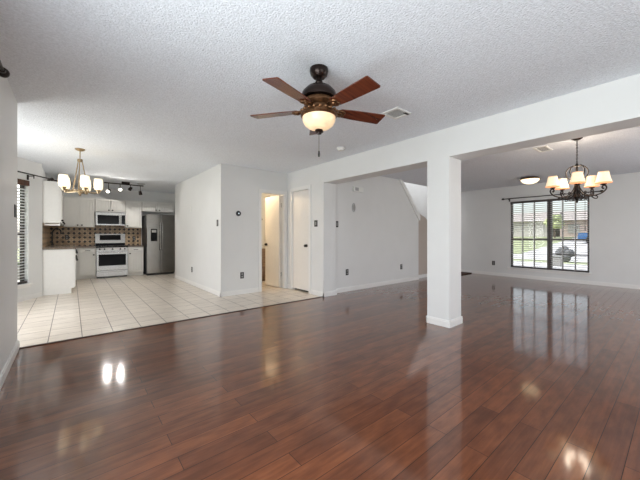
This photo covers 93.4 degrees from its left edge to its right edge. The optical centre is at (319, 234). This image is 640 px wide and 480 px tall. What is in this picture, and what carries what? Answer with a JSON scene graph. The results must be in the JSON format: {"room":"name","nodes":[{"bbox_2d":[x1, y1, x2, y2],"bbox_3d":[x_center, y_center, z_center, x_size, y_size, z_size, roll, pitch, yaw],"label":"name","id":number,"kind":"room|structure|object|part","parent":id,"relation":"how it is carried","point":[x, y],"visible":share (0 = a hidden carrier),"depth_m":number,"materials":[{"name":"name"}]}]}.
{"room":"empty living room","nodes":[
{"label":"empty living room","id":0,"kind":"room"},
{"bbox_2d":[0,77,16,372],"bbox_3d":[-1.203,-0.089,0.707,0.130,2.440,5.821,0,0,-40],"label":"wall","id":1,"kind":"structure","parent":0,"point":[8,103],"depth_m":2.57,"materials":[{"name":"paint"}]},
{"bbox_2d":[0,60,9,77],"bbox_3d":[-1.126,-1.040,0.796,0.102,0.102,3.062,0,0,-40],"label":"curtain rod","id":2,"kind":"object","parent":1,"relation":"attached to","point":[4,72],"visible":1,"depth_m":1.95,"materials":[{"name":"metal"}]},
{"bbox_2d":[0,340,19,389],"bbox_3d":[-2.249,1.088,2.089,0.014,0.085,2.385,0,0,-40],"label":"baseboard","id":3,"kind":"structure","parent":1,"relation":"attached to","point":[4,372],"depth_m":2.52,"materials":[{"name":"wood"}]},
{"bbox_2d":[14,204,16,217],"bbox_3d":[-2.891,-0.227,2.865,0.011,0.120,0.118,0,0,-40],"label":"light switch","id":4,"kind":"object","parent":1,"relation":"attached to","point":[15,206],"visible":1,"depth_m":2.84,"materials":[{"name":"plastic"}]},
{"bbox_2d":[17,157,41,296],"bbox_3d":[-5.095,-0.089,4.688,0.131,2.440,1.750,0,0,-6],"label":"wall","id":5,"kind":"structure","parent":0,"point":[33,250],"depth_m":5.35,"materials":[{"name":"paint"}]},
{"bbox_2d":[17,185,32,288],"bbox_3d":[-5.080,-0.009,4.825,0.150,1.840,0.977,0,0,-6],"label":"window","id":6,"kind":"structure","parent":5,"relation":"in","point":[26,285],"depth_m":5.22,"materials":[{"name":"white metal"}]},
{"bbox_3d":[-5.130,-0.044,4.819,0.051,1.770,0.878,0,0,-6],"label":"frame","id":7,"kind":"part","parent":6,"relation":"part of","materials":[{"name":"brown metal"}]},
{"bbox_2d":[17,178,29,284],"bbox_3d":[-5.064,-0.054,4.826,0.073,1.779,0.887,0,0,-6],"label":"window blind","id":8,"kind":"object","parent":6,"relation":"attached to","point":[19,181],"visible":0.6,"depth_m":5.16,"materials":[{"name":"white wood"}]},
{"bbox_3d":[-5.050,0.876,4.828,0.090,0.070,0.977,0,0,-6],"label":"sill","id":9,"kind":"part","parent":6,"relation":"part of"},
{"bbox_2d":[17,292,41,302],"bbox_3d":[-5.029,1.089,4.741,0.014,0.085,1.600,0,0,-6],"label":"baseboard","id":10,"kind":"structure","parent":5,"relation":"attached to","point":[35,295],"depth_m":5.27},
{"bbox_2d":[17,171,54,180],"bbox_3d":[-4.992,-1.017,4.881,0.127,0.116,1.670,0,0,-6],"label":"curtain rod","id":11,"kind":"object","parent":5,"relation":"attached to","point":[28,176],"visible":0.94,"depth_m":5.26,"materials":[{"name":"metal"}]},
{"bbox_3d":[-4.947,-1.044,4.851,0.022,0.022,1.600,0,0,-6],"label":"rod","id":12,"kind":"part","parent":11,"relation":"part of","materials":[{"name":"metal"}]},
{"bbox_2d":[42,167,49,247],"bbox_3d":[-6.091,-0.089,6.617,0.142,2.440,2.900,0,0,-40],"label":"wall","id":13,"kind":"structure","parent":0,"point":[45,229],"depth_m":6.32,"materials":[{"name":"paint"}]},
{"bbox_2d":[42,180,64,225],"bbox_3d":[-5.900,-0.597,6.729,0.316,0.835,2.690,0,0,-40],"label":"upper cabinet","id":14,"kind":"object","parent":13,"relation":"attached to","point":[52,194],"visible":0.94,"depth_m":5.69,"materials":[{"name":"white wood"}]},
{"bbox_3d":[-5.104,-0.204,5.745,0.235,0.050,0.040,0,0,-40],"label":"light rail","id":15,"kind":"part","parent":14,"relation":"part of","materials":[{"name":"white plastic"}]},
{"bbox_3d":[-5.151,-0.619,5.986,0.021,0.760,0.571,0,0,-40],"label":"door","id":16,"kind":"part","parent":14,"relation":"part of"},
{"bbox_3d":[-5.889,-0.619,6.881,0.021,0.760,0.571,0,0,-40],"label":"door","id":17,"kind":"part","parent":14,"relation":"part of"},
{"bbox_2d":[42,249,77,295],"bbox_3d":[-5.625,0.704,6.566,0.534,0.855,2.090,0,0,-40],"label":"base cabinet","id":18,"kind":"object","parent":13,"relation":"attached to","point":[58,265],"visible":0.93,"depth_m":5.74,"materials":[{"name":"white wood"}]},
{"bbox_2d":[42,244,95,249],"bbox_3d":[-5.658,0.282,6.909,0.919,0.093,2.710,0,0,-40],"label":"countertop","id":19,"kind":"structure","parent":18,"relation":"on","point":[70,246],"depth_m":6.16,"materials":[{"name":"stone"}]},
{"bbox_2d":[51,228,61,244],"bbox_3d":[-6.141,0.036,7.024,0.194,0.399,0.098,0,0,-40],"label":"faucet","id":20,"kind":"object","parent":19,"relation":"on","point":[55,228],"visible":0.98,"depth_m":7.00,"materials":[{"name":"black metal"}]},
{"bbox_3d":[-4.959,0.731,6.098,0.019,0.560,0.501,0,0,-40],"label":"door","id":21,"kind":"part","parent":18,"relation":"part of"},
{"bbox_2d":[50,185,174,245],"bbox_3d":[-5.071,-0.089,9.245,5.060,2.440,0.143,0,0,-40],"label":"wall","id":22,"kind":"structure","parent":0,"point":[79,236],"depth_m":8.42,"materials":[{"name":"tile"}]},
{"bbox_2d":[64,196,94,226],"bbox_3d":[-6.303,-0.592,7.904,0.635,0.775,0.379,0,0,-40],"label":"upper cabinet","id":23,"kind":"object","parent":22,"relation":"attached to","point":[78,211],"visible":1,"depth_m":7.80,"materials":[{"name":"white wood"}]},
{"bbox_3d":[-6.341,-0.587,7.705,0.300,0.741,0.046,0,0,-40],"label":"door","id":24,"kind":"part","parent":23,"relation":"part of","materials":[{"name":"wood"}]},
{"bbox_3d":[-6.098,-0.587,7.905,0.298,0.741,0.046,0,0,-40],"label":"door","id":25,"kind":"part","parent":23,"relation":"part of","materials":[{"name":"wood"}]},
{"bbox_2d":[75,248,95,279],"bbox_3d":[-6.136,0.731,7.882,0.422,0.800,0.611,0,0,-40],"label":"base cabinet","id":26,"kind":"object","parent":22,"relation":"attached to","point":[86,263],"visible":0.98,"depth_m":7.70,"materials":[{"name":"white wood"}]},
{"bbox_3d":[-5.949,0.401,7.718,0.322,0.110,0.034,0,0,-40],"label":"drawer","id":27,"kind":"part","parent":26,"relation":"part of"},
{"bbox_3d":[-5.949,0.751,7.717,0.322,0.560,0.046,0,0,-40],"label":"door","id":28,"kind":"part","parent":26,"relation":"part of","materials":[{"name":"wood"}]},
{"bbox_2d":[95,198,124,212],"bbox_3d":[-5.794,-0.799,8.324,0.676,0.360,0.379,0,0,-40],"label":"upper cabinet","id":29,"kind":"object","parent":22,"relation":"attached to","point":[101,205],"visible":0.99,"depth_m":8.19,"materials":[{"name":"white wood"}]},
{"bbox_3d":[-5.841,-0.794,8.117,0.319,0.326,0.046,0,0,-40],"label":"door","id":30,"kind":"part","parent":29,"relation":"part of","materials":[{"name":"wood"}]},
{"bbox_2d":[95,212,124,225],"bbox_3d":[-5.771,-0.435,8.295,0.672,0.363,0.438,0,0,-40],"label":"microwave","id":31,"kind":"object","parent":29,"relation":"attached to","point":[101,218],"visible":0.97,"depth_m":8.14,"materials":[{"name":"silver metal"}]},
{"bbox_3d":[-5.582,-0.794,8.331,0.317,0.326,0.046,0,0,-40],"label":"door","id":32,"kind":"part","parent":29,"relation":"part of","materials":[{"name":"wood"}]},
{"bbox_2d":[124,200,141,227],"bbox_3d":[-5.378,-0.592,8.668,0.396,0.775,0.379,0,0,-40],"label":"upper cabinet","id":33,"kind":"object","parent":22,"relation":"attached to","point":[133,209],"visible":0.98,"depth_m":8.57,"materials":[{"name":"white wood"}]},
{"bbox_2d":[127,247,143,275],"bbox_3d":[-5.284,0.731,8.584,0.379,0.800,0.611,0,0,-40],"label":"base cabinet","id":34,"kind":"object","parent":22,"relation":"attached to","point":[135,254],"visible":0.98,"depth_m":8.40,"materials":[{"name":"white wood"}]},
{"bbox_2d":[125,245,143,246],"bbox_3d":[-5.284,0.311,8.594,0.387,0.036,0.585,0,0,-40],"label":"countertop","id":35,"kind":"structure","parent":34,"relation":"on","point":[125,245],"depth_m":8.38,"materials":[{"name":"stone"}]},
{"bbox_3d":[-5.129,0.401,8.394,0.356,0.110,0.034,0,0,-40],"label":"drawer","id":36,"kind":"part","parent":34,"relation":"part of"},
{"bbox_3d":[-5.128,0.751,8.394,0.356,0.560,0.046,0,0,-40],"label":"door","id":37,"kind":"part","parent":34,"relation":"part of","materials":[{"name":"wood"}]},
{"bbox_2d":[142,201,173,212],"bbox_3d":[-4.886,-0.829,9.073,0.871,0.300,0.379,0,0,-40],"label":"upper cabinet","id":38,"kind":"object","parent":22,"relation":"attached to","point":[152,207],"visible":0.99,"depth_m":8.97,"materials":[{"name":"white wood"}]},
{"bbox_3d":[-4.983,-0.824,8.825,0.388,0.266,0.046,0,0,-40],"label":"door","id":39,"kind":"part","parent":38,"relation":"part of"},
{"bbox_3d":[-4.659,-0.824,9.092,0.420,0.266,0.046,0,0,-40],"label":"door","id":40,"kind":"part","parent":38,"relation":"part of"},
{"bbox_2d":[17,272,320,346],"bbox_3d":[-3.712,1.191,6.544,6.400,0.120,6.379,0,0,-40],"label":"tile","id":41,"kind":"structure","parent":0,"point":[94,306],"depth_m":4.90,"materials":[{"name":"tile"}]},
{"bbox_2d":[95,234,127,277],"bbox_3d":[-5.686,0.548,8.220,0.708,1.165,0.651,0,0,-40],"label":"range","id":42,"kind":"object","parent":41,"relation":"on","point":[111,250],"visible":0.98,"depth_m":8.08,"materials":[{"name":"silver metal"}]},
{"bbox_3d":[-5.523,0.674,8.024,0.689,0.503,0.030,0,0,-40],"label":"oven door","id":43,"kind":"part","parent":42,"relation":"part of","materials":[{"name":"metal"}]},
{"bbox_3d":[-5.523,1.014,8.024,0.689,0.145,0.030,0,0,-40],"label":"drawer","id":44,"kind":"part","parent":42,"relation":"part of","materials":[{"name":"metal"}]},
{"bbox_2d":[96,246,127,247],"bbox_3d":[-5.676,0.320,8.209,0.708,0.022,0.510,0,0,-40],"label":"cooktop","id":45,"kind":"object","parent":42,"relation":"in","point":[96,246],"depth_m":8.07,"materials":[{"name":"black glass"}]},
{"bbox_3d":[-5.518,0.371,8.018,0.699,0.090,0.048,0,0,-40],"label":"control panel","id":46,"kind":"part","parent":42,"relation":"part of","materials":[{"name":"metal"}]},
{"bbox_2d":[142,214,174,275],"bbox_3d":[-4.738,0.276,8.849,0.720,1.710,0.817,0,0,-40],"label":"refrigerator","id":47,"kind":"object","parent":41,"relation":"on","point":[158,231],"visible":0.98,"depth_m":8.55,"materials":[{"name":"silver metal"}]},
{"bbox_3d":[-4.680,0.246,8.490,0.348,1.650,0.065,0,0,-40],"label":"door","id":48,"kind":"part","parent":47,"relation":"part of","materials":[{"name":"silver metal"}]},
{"bbox_3d":[-4.401,0.246,8.720,0.360,1.650,0.065,0,0,-40],"label":"door","id":49,"kind":"part","parent":47,"relation":"part of","materials":[{"name":"silver metal"}]},
{"bbox_2d":[262,246,264,280],"bbox_3d":[-1.391,0.714,7.667,0.730,0.835,0.540,0,0,-40],"label":"vanity cabinet","id":50,"kind":"object","parent":41,"relation":"on","point":[263,247],"visible":0.04,"depth_m":7.33,"materials":[{"name":"brown wood"}]},
{"bbox_2d":[175,165,217,290],"bbox_3d":[-3.160,-0.089,7.651,0.641,2.440,4.774,0,0,-40],"label":"wall","id":51,"kind":"structure","parent":0,"point":[196,231],"depth_m":6.53,"materials":[{"name":"paint"}]},
{"bbox_2d":[175,275,220,296],"bbox_3d":[-2.816,1.088,6.718,0.014,0.085,3.164,0,0,-40],"label":"baseboard","id":52,"kind":"structure","parent":51,"relation":"attached to","point":[215,292],"depth_m":6.39,"materials":[{"name":"wood"}]},
{"bbox_2d":[218,163,286,291],"bbox_3d":[-1.584,-0.089,6.957,2.191,2.440,1.950,0,0,-40],"label":"wall","id":53,"kind":"structure","parent":0,"point":[238,186],"depth_m":5.76,"materials":[{"name":"paint"}]},
{"bbox_2d":[220,288,258,296],"bbox_3d":[-1.519,1.088,5.745,0.777,0.085,0.014,0,0,-40],"label":"baseboard","id":54,"kind":"structure","parent":53,"relation":"attached to","point":[252,290],"depth_m":5.73,"materials":[{"name":"wood"}]},
{"bbox_2d":[259,189,286,291],"bbox_3d":[-1.156,0.106,6.444,0.660,2.050,0.635,0,0,-40],"label":"door","id":55,"kind":"structure","parent":53,"relation":"in","point":[275,244],"depth_m":6.44,"materials":[{"name":"paint"}]},
{"bbox_3d":[-1.037,0.139,6.610,0.036,1.955,0.530,0,0,-44],"label":"panel","id":56,"kind":"part","parent":55,"relation":"part of","materials":[{"name":"paint"}]},
{"bbox_2d":[0,273,639,479],"bbox_3d":[2.155,1.191,4.240,9.920,0.120,7.400,0,0,-40],"label":"floor","id":57,"kind":"structure","parent":0,"point":[538,379],"depth_m":2.15,"materials":[{"name":"brown wood"}]},
{"bbox_2d":[19,296,322,348],"bbox_3d":[-1.528,1.127,4.211,4.108,0.008,0.036,0,0,-40],"label":"trim","id":58,"kind":"structure","parent":57,"relation":"on","point":[321,296],"depth_m":3.71,"materials":[{"name":"brown wood"}]},
{"bbox_2d":[0,0,639,193],"bbox_3d":[0.574,-1.409,5.528,12.720,0.200,13.400,0,0,-40],"label":"ceiling","id":59,"kind":"structure","parent":0,"point":[157,94],"depth_m":2.47,"materials":[{"name":"paint"}]},
{"bbox_2d":[58,148,102,195],"bbox_3d":[-3.639,-0.949,4.599,0.535,0.720,0.547,0,0,-40],"label":"chandelier","id":60,"kind":"object","parent":59,"relation":"hanging from","point":[63,180],"visible":1,"depth_m":4.54,"materials":[{"name":"glass"}]},
{"bbox_3d":[-3.726,-0.787,4.379,0.120,0.173,0.120,0,0,-40],"label":"lamp shade","id":61,"kind":"part","parent":60,"relation":"part of","materials":[{"name":"white glass"}]},
{"bbox_3d":[-3.701,-0.671,4.455,0.071,0.059,0.232,0,0,18],"label":"arm","id":62,"kind":"part","parent":60,"relation":"part of","materials":[{"name":"gold metal"}]},
{"bbox_3d":[-3.723,-0.899,4.593,0.098,0.463,0.014,0,0,0],"label":"rod","id":63,"kind":"part","parent":60,"relation":"part of","materials":[{"name":"gold metal"}]},
{"bbox_3d":[-3.621,-0.899,4.533,0.014,0.463,0.098,0,0,-30],"label":"rod","id":64,"kind":"part","parent":60,"relation":"part of","materials":[{"name":"gold metal"}]},
{"bbox_3d":[-3.655,-1.194,4.592,0.070,0.170,0.070,0,0,-40],"label":"stem","id":65,"kind":"part","parent":60,"relation":"part of","materials":[{"name":"gold metal"}]},
{"bbox_3d":[-3.474,-0.787,4.458,0.120,0.173,0.120,0,0,-40],"label":"lamp shade","id":66,"kind":"part","parent":60,"relation":"part of","materials":[{"name":"white glass"}]},
{"bbox_3d":[-3.533,-0.671,4.672,0.232,0.059,0.072,0,0,-40],"label":"arm","id":67,"kind":"part","parent":60,"relation":"part of","materials":[{"name":"gold metal"}]},
{"bbox_3d":[-3.472,-0.787,4.723,0.120,0.173,0.120,0,0,-40],"label":"lamp shade","id":68,"kind":"part","parent":60,"relation":"part of","materials":[{"name":"white glass"}]},
{"bbox_2d":[104,181,143,194],"bbox_3d":[-4.818,-1.155,7.429,0.820,0.308,0.116,0,0,-40],"label":"track light","id":69,"kind":"object","parent":59,"relation":"attached to","point":[122,182],"visible":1,"depth_m":7.40,"materials":[{"name":"brown metal"}]},
{"bbox_3d":[-4.820,-1.246,7.432,0.820,0.025,0.030,0,0,-40],"label":"rail","id":70,"kind":"part","parent":69,"relation":"part of","materials":[{"name":"brown metal"}]},
{"bbox_2d":[250,64,384,156],"bbox_3d":[0.013,-0.962,2.351,1.118,0.695,1.068,0,0,-40],"label":"ceiling fan","id":71,"kind":"object","parent":59,"relation":"hanging from","point":[319,112],"visible":1,"depth_m":2.27,"materials":[{"name":"wood"}]},
{"bbox_3d":[-0.362,-0.987,2.474,0.403,0.034,0.137,0,0,15],"label":"blade","id":72,"kind":"part","parent":71,"relation":"part of","materials":[{"name":"brown wood"}]},
{"bbox_3d":[-0.208,-0.987,2.071,0.137,0.034,0.403,0,0,33],"label":"blade","id":73,"kind":"part","parent":71,"relation":"part of","materials":[{"name":"brown wood"}]},
{"bbox_3d":[-0.008,-0.875,2.378,0.262,0.099,0.262,0,0,-40],"label":"lamp shade","id":74,"kind":"part","parent":71,"relation":"part of","materials":[{"name":"white glass"}]},
{"bbox_3d":[0.221,-0.987,2.092,0.137,0.034,0.404,0,0,-40],"label":"blade","id":75,"kind":"part","parent":71,"relation":"part of","materials":[{"name":"brown wood"}]},
{"bbox_3d":[0.334,-0.987,2.509,0.403,0.034,0.137,0,0,-21],"label":"blade","id":76,"kind":"part","parent":71,"relation":"part of","materials":[{"name":"brown wood"}]},
{"bbox_2d":[337,147,345,150],"bbox_3d":[0.317,-1.288,4.539,0.136,0.043,0.136,0,0,-40],"label":"smoke detector","id":77,"kind":"object","parent":59,"relation":"attached to","point":[338,148],"visible":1,"depth_m":4.50,"materials":[{"name":"white plastic"}]},
{"bbox_2d":[381,107,410,119],"bbox_3d":[0.819,-1.302,3.235,0.240,0.014,0.210,0,0,-40],"label":"ceiling vent","id":78,"kind":"object","parent":59,"relation":"in","point":[395,113],"visible":0.99,"depth_m":3.22,"materials":[{"name":"white plastic"}]},
{"bbox_2d":[520,176,540,183],"bbox_3d":[4.743,-1.232,6.810,0.390,0.155,0.390,0,0,-40],"label":"flush light","id":79,"kind":"object","parent":59,"relation":"attached to","point":[530,179],"visible":1,"depth_m":6.70,"materials":[{"name":"white glass"}]},
{"bbox_3d":[4.743,-1.202,6.810,0.356,0.097,0.356,0,0,-40],"label":"lamp shade","id":80,"kind":"part","parent":79,"relation":"part of","materials":[{"name":"white glass"}]},
{"bbox_2d":[533,145,552,151],"bbox_3d":[3.384,-1.303,4.573,0.341,0.012,0.170,0,0,-40],"label":"ceiling vent","id":81,"kind":"object","parent":59,"relation":"in","point":[545,148],"visible":1,"depth_m":4.56,"materials":[{"name":"white plastic"}]},
{"bbox_2d":[545,137,612,202],"bbox_3d":[3.472,-0.869,4.052,0.681,0.880,0.675,0,0,-40],"label":"chandelier","id":82,"kind":"object","parent":59,"relation":"hanging from","point":[603,177],"visible":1,"depth_m":4.06,"materials":[{"name":"metal"}]},
{"bbox_3d":[3.218,-0.736,4.169,0.164,0.137,0.164,0,0,-40],"label":"lamp shade","id":83,"kind":"part","parent":82,"relation":"part of","materials":[{"name":"fabric"}]},
{"bbox_3d":[3.486,-0.736,4.341,0.164,0.137,0.164,0,0,-40],"label":"lamp shade","id":84,"kind":"part","parent":82,"relation":"part of","materials":[{"name":"fabric"}]},
{"bbox_3d":[3.330,-0.579,4.138,0.304,0.223,0.067,0,0,16],"label":"arm","id":85,"kind":"part","parent":82,"relation":"part of","materials":[{"name":"metal"}]},
{"bbox_3d":[3.488,-0.579,4.224,0.066,0.223,0.305,0,0,-1],"label":"arm","id":86,"kind":"part","parent":82,"relation":"part of","materials":[{"name":"metal"}]},
{"bbox_3d":[3.470,-1.113,4.071,0.018,0.339,0.018,0,0,5],"label":"chain","id":87,"kind":"part","parent":82,"relation":"part of","materials":[{"name":"metal"}]},
{"bbox_3d":[3.381,-0.579,3.945,0.068,0.223,0.304,0,0,45],"label":"arm","id":88,"kind":"part","parent":82,"relation":"part of","materials":[{"name":"metal"}]},
{"bbox_3d":[3.298,-0.736,3.862,0.164,0.137,0.164,0,0,-40],"label":"lamp shade","id":89,"kind":"part","parent":82,"relation":"part of","materials":[{"name":"fabric"}]},
{"bbox_3d":[3.618,-0.579,4.111,0.305,0.223,0.066,0,0,-14],"label":"arm","id":90,"kind":"part","parent":82,"relation":"part of","materials":[{"name":"metal"}]},
{"bbox_3d":[3.731,-0.736,4.139,0.164,0.137,0.164,0,0,-40],"label":"lamp shade","id":91,"kind":"part","parent":82,"relation":"part of","materials":[{"name":"fabric"}]},
{"bbox_3d":[3.562,-0.579,3.947,0.066,0.223,0.305,0,0,-27],"label":"arm","id":92,"kind":"part","parent":82,"relation":"part of","materials":[{"name":"metal"}]},
{"bbox_3d":[3.615,-0.736,3.843,0.164,0.137,0.164,0,0,-40],"label":"lamp shade","id":93,"kind":"part","parent":82,"relation":"part of","materials":[{"name":"fabric"}]},
{"bbox_2d":[336,176,426,288],"bbox_3d":[1.917,-1.269,7.978,5.390,4.800,1.231,0,0,-40],"label":"wall","id":94,"kind":"structure","parent":0,"point":[381,235],"depth_m":6.64,"materials":[{"name":"paint"}]},
{"bbox_2d":[353,186,363,191],"bbox_3d":[0.786,-0.936,6.214,0.280,0.095,0.053,0,0,-40],"label":"door chime","id":95,"kind":"object","parent":94,"relation":"attached to","point":[355,189],"visible":1,"depth_m":6.18,"materials":[{"name":"white plastic"}]},
{"bbox_2d":[336,276,418,292],"bbox_3d":[1.372,1.088,6.722,2.950,0.085,0.014,0,0,-40],"label":"baseboard","id":96,"kind":"structure","parent":94,"relation":"attached to","point":[345,289],"depth_m":6.58,"materials":[{"name":"wood"}]},
{"bbox_2d":[399,180,419,219],"bbox_3d":[2.172,-0.839,7.453,0.865,0.940,0.155,0,0,-40],"label":"trim","id":97,"kind":"structure","parent":94,"relation":"attached to","point":[417,214],"depth_m":7.39,"materials":[{"name":"wood"}]},
{"bbox_2d":[419,214,426,274],"bbox_3d":[2.969,0.231,8.227,1.650,1.800,0.045,0,0,-40],"label":"wall","id":98,"kind":"structure","parent":0,"point":[423,221],"depth_m":7.99,"materials":[{"name":"beige paint"}]},
{"bbox_2d":[427,157,460,320],"bbox_3d":[1.600,0.087,3.887,0.306,2.088,0.294,0,0,-40],"label":"column","id":99,"kind":"structure","parent":0,"point":[443,174],"depth_m":3.78,"materials":[{"name":"paint"}]},
{"bbox_2d":[426,316,462,327],"bbox_3d":[1.600,1.088,3.887,0.335,0.086,0.323,0,0,-40],"label":"baseboard","id":100,"kind":"structure","parent":99,"relation":"attached to","point":[441,322],"depth_m":3.77,"materials":[{"name":"wood"}]},
{"bbox_2d":[287,74,639,291],"bbox_3d":[1.649,-0.089,3.827,0.306,2.440,7.006,0,0,-40],"label":"wall","id":101,"kind":"structure","parent":0,"point":[611,106],"depth_m":3.53,"materials":[{"name":"paint"}]},
{"bbox_2d":[290,184,310,293],"bbox_3d":[-0.378,0.081,6.080,0.156,2.100,0.708,0,0,-40],"label":"door","id":102,"kind":"structure","parent":101,"relation":"in","point":[300,197],"depth_m":6.08,"materials":[{"name":"paint"}]},
{"bbox_3d":[-0.372,0.104,6.085,0.036,1.983,0.550,0,0,-40],"label":"panel","id":103,"kind":"part","parent":102,"relation":"part of","materials":[{"name":"paint"}]},
{"bbox_2d":[287,284,323,296],"bbox_3d":[-0.317,1.088,5.960,0.014,0.085,1.213,0,0,-40],"label":"baseboard","id":104,"kind":"structure","parent":101,"relation":"attached to","point":[314,292],"depth_m":5.67,"materials":[{"name":"wood"}]},
{"bbox_2d":[323,290,336,296],"bbox_3d":[0.188,1.088,5.599,0.334,0.085,0.014,0,0,-40],"label":"baseboard","id":105,"kind":"structure","parent":101,"relation":"attached to","point":[329,293],"depth_m":5.59,"materials":[{"name":"wood"}]},
{"bbox_2d":[461,172,639,284],"bbox_3d":[5.829,-1.219,7.368,0.131,4.700,7.150,0,0,-40],"label":"wall","id":106,"kind":"structure","parent":0,"point":[614,216],"depth_m":6.88,"materials":[{"name":"paint"}]},
{"bbox_2d":[507,199,591,275],"bbox_3d":[5.661,0.026,7.529,0.165,1.830,1.717,0,0,-40],"label":"window","id":107,"kind":"structure","parent":106,"relation":"in","point":[549,224],"depth_m":7.47,"materials":[{"name":"brown metal"}]},
{"bbox_2d":[510,199,548,268],"bbox_3d":[5.411,-0.015,7.807,0.056,1.745,0.838,0,0,-40],"label":"window blind","id":108,"kind":"object","parent":107,"relation":"attached to","point":[544,200],"visible":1,"depth_m":7.84,"materials":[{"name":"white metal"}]},
{"bbox_3d":[5.396,-0.002,7.826,0.049,1.675,0.266,0,0,-40],"label":"ladder cord","id":109,"kind":"part","parent":108,"relation":"part of","materials":[{"name":"fabric"}]},
{"bbox_3d":[5.412,0.848,7.808,0.038,0.020,0.826,0,0,-40],"label":"rail","id":110,"kind":"part","parent":108,"relation":"part of","materials":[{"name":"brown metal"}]},
{"bbox_3d":[5.634,0.902,7.506,0.095,0.077,1.717,0,0,-40],"label":"sill","id":111,"kind":"part","parent":107,"relation":"part of","materials":[{"name":"wood"}]},
{"bbox_2d":[550,196,588,271],"bbox_3d":[5.919,-0.015,7.178,0.074,1.745,0.735,0,0,-40],"label":"window blind","id":112,"kind":"object","parent":107,"relation":"attached to","point":[563,199],"visible":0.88,"depth_m":7.18,"materials":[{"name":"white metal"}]},
{"bbox_3d":[5.924,-0.002,7.186,0.049,1.675,0.246,0,0,-40],"label":"ladder cord","id":113,"kind":"part","parent":112,"relation":"part of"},
{"bbox_3d":[5.926,0.848,7.184,0.038,0.020,0.723,0,0,-40],"label":"rail","id":114,"kind":"part","parent":112,"relation":"part of","materials":[{"name":"brown metal"}]},
{"bbox_2d":[461,269,639,288],"bbox_3d":[6.076,1.088,6.955,0.014,0.085,6.200,0,0,-40],"label":"baseboard","id":115,"kind":"structure","parent":106,"relation":"attached to","point":[630,286],"depth_m":7.29,"materials":[{"name":"wood"}]},
{"bbox_2d":[502,190,602,201],"bbox_3d":[5.614,-0.947,7.436,0.116,0.095,2.030,0,0,-40],"label":"curtain rod","id":116,"kind":"object","parent":106,"relation":"attached to","point":[600,190],"visible":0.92,"depth_m":7.52,"materials":[{"name":"metal"}]},
{"label":"outside","id":117,"kind":"structure","parent":0,"visible":0},
{"bbox_2d":[524,237,586,254],"bbox_3d":[37.508,0.806,36.248,56.000,1.350,6.200,0,0,-40],"label":"driveway","id":118,"kind":"structure","parent":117,"point":[542,251],"depth_m":22.36,"materials":[{"name":"concrete"}]},
{"bbox_2d":[577,233,586,238],"bbox_3d":[23.213,0.021,23.720,1.640,1.420,4.300,0,0,-40],"label":"car","id":119,"kind":"object","parent":118,"relation":"on","point":[580,235],"visible":0.02,"depth_m":24.62,"materials":[{"name":"blue paint"}]},
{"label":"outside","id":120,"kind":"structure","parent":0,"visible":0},
{"bbox_2d":[513,236,574,253],"bbox_3d":[30.573,0.806,44.657,56.000,1.350,90.000,0,0,-40],"label":"lawn","id":121,"kind":"structure","parent":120,"point":[538,243],"depth_m":27.20,"materials":[{"name":"plant"}]},
{"bbox_2d":[513,211,561,236],"bbox_3d":[25.976,-1.269,40.801,9.000,3.200,10.900,0,0,-40],"label":"house","id":122,"kind":"structure","parent":121,"relation":"on","point":[540,228],"depth_m":36.02,"materials":[{"name":"beige"}]},
{"bbox_3d":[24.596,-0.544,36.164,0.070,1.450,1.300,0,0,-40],"label":"garage door","id":123,"kind":"part","parent":122,"relation":"part of","materials":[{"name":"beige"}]},
{"bbox_3d":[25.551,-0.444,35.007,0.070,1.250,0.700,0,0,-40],"label":"door","id":124,"kind":"part","parent":122,"relation":"part of","materials":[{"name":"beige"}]},
{"bbox_2d":[543,215,564,237],"bbox_3d":[24.441,-0.906,31.548,1.580,2.580,1.792,0,0,-40],"label":"tree","id":125,"kind":"object","parent":121,"relation":"on","point":[545,221],"visible":0.27,"depth_m":31.14,"materials":[{"name":"green plant"}]},
{"bbox_3d":[24.441,-1.399,31.548,1.580,1.594,1.792,0,0,-40],"label":"crown","id":126,"kind":"part","parent":125,"relation":"part of","materials":[{"name":"green plant"}]},
{"bbox_2d":[560,210,586,236],"bbox_3d":[33.611,-1.269,31.544,9.000,3.200,12.700,0,0,-40],"label":"house","id":127,"kind":"structure","parent":121,"relation":"on","point":[569,214],"depth_m":32.91,"materials":[{"name":"brick"}]},
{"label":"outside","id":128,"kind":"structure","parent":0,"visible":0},
{"bbox_2d":[17,249,19,266],"bbox_3d":[-19.363,1.381,-9.488,38.050,0.200,70.000,0,0,-40],"label":"lawn","id":129,"kind":"structure","parent":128,"point":[17,249],"depth_m":17.13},
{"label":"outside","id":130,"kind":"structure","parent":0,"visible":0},
{"bbox_2d":[513,258,586,264],"bbox_3d":[4.189,1.380,22.898,1.600,0.202,90.000,0,0,-40],"label":"lawn strip","id":131,"kind":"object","parent":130,"point":[530,260],"depth_m":14.53,"materials":[{"name":"plant"}]},
{"bbox_2d":[555,246,576,261],"bbox_3d":[11.580,0.914,14.257,0.785,0.804,0.811,0,0,33],"label":"bush","id":132,"kind":"object","parent":131,"relation":"on","point":[567,258],"visible":0.48,"depth_m":13.94,"materials":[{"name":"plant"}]},
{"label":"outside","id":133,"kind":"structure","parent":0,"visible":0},
{"bbox_2d":[513,261,586,270],"bbox_3d":[2.028,1.379,21.116,4.000,0.205,90.000,0,0,-40],"label":"sidewalk","id":134,"kind":"structure","parent":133,"point":[515,263],"depth_m":12.60,"materials":[{"name":"concrete"}]},
{"bbox_2d":[553,256,561,266],"bbox_3d":[9.733,1.061,12.402,0.360,0.440,0.410,0,0,-40],"label":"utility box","id":135,"kind":"object","parent":134,"relation":"on","point":[560,260],"visible":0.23,"depth_m":12.23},
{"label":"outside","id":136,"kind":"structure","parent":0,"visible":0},
{"bbox_2d":[513,254,586,261],"bbox_3d":[6.889,1.406,25.124,5.400,0.150,90.000,0,0,-40],"label":"street","id":137,"kind":"structure","parent":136,"point":[526,256],"depth_m":17.80,"materials":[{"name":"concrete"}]}
]}

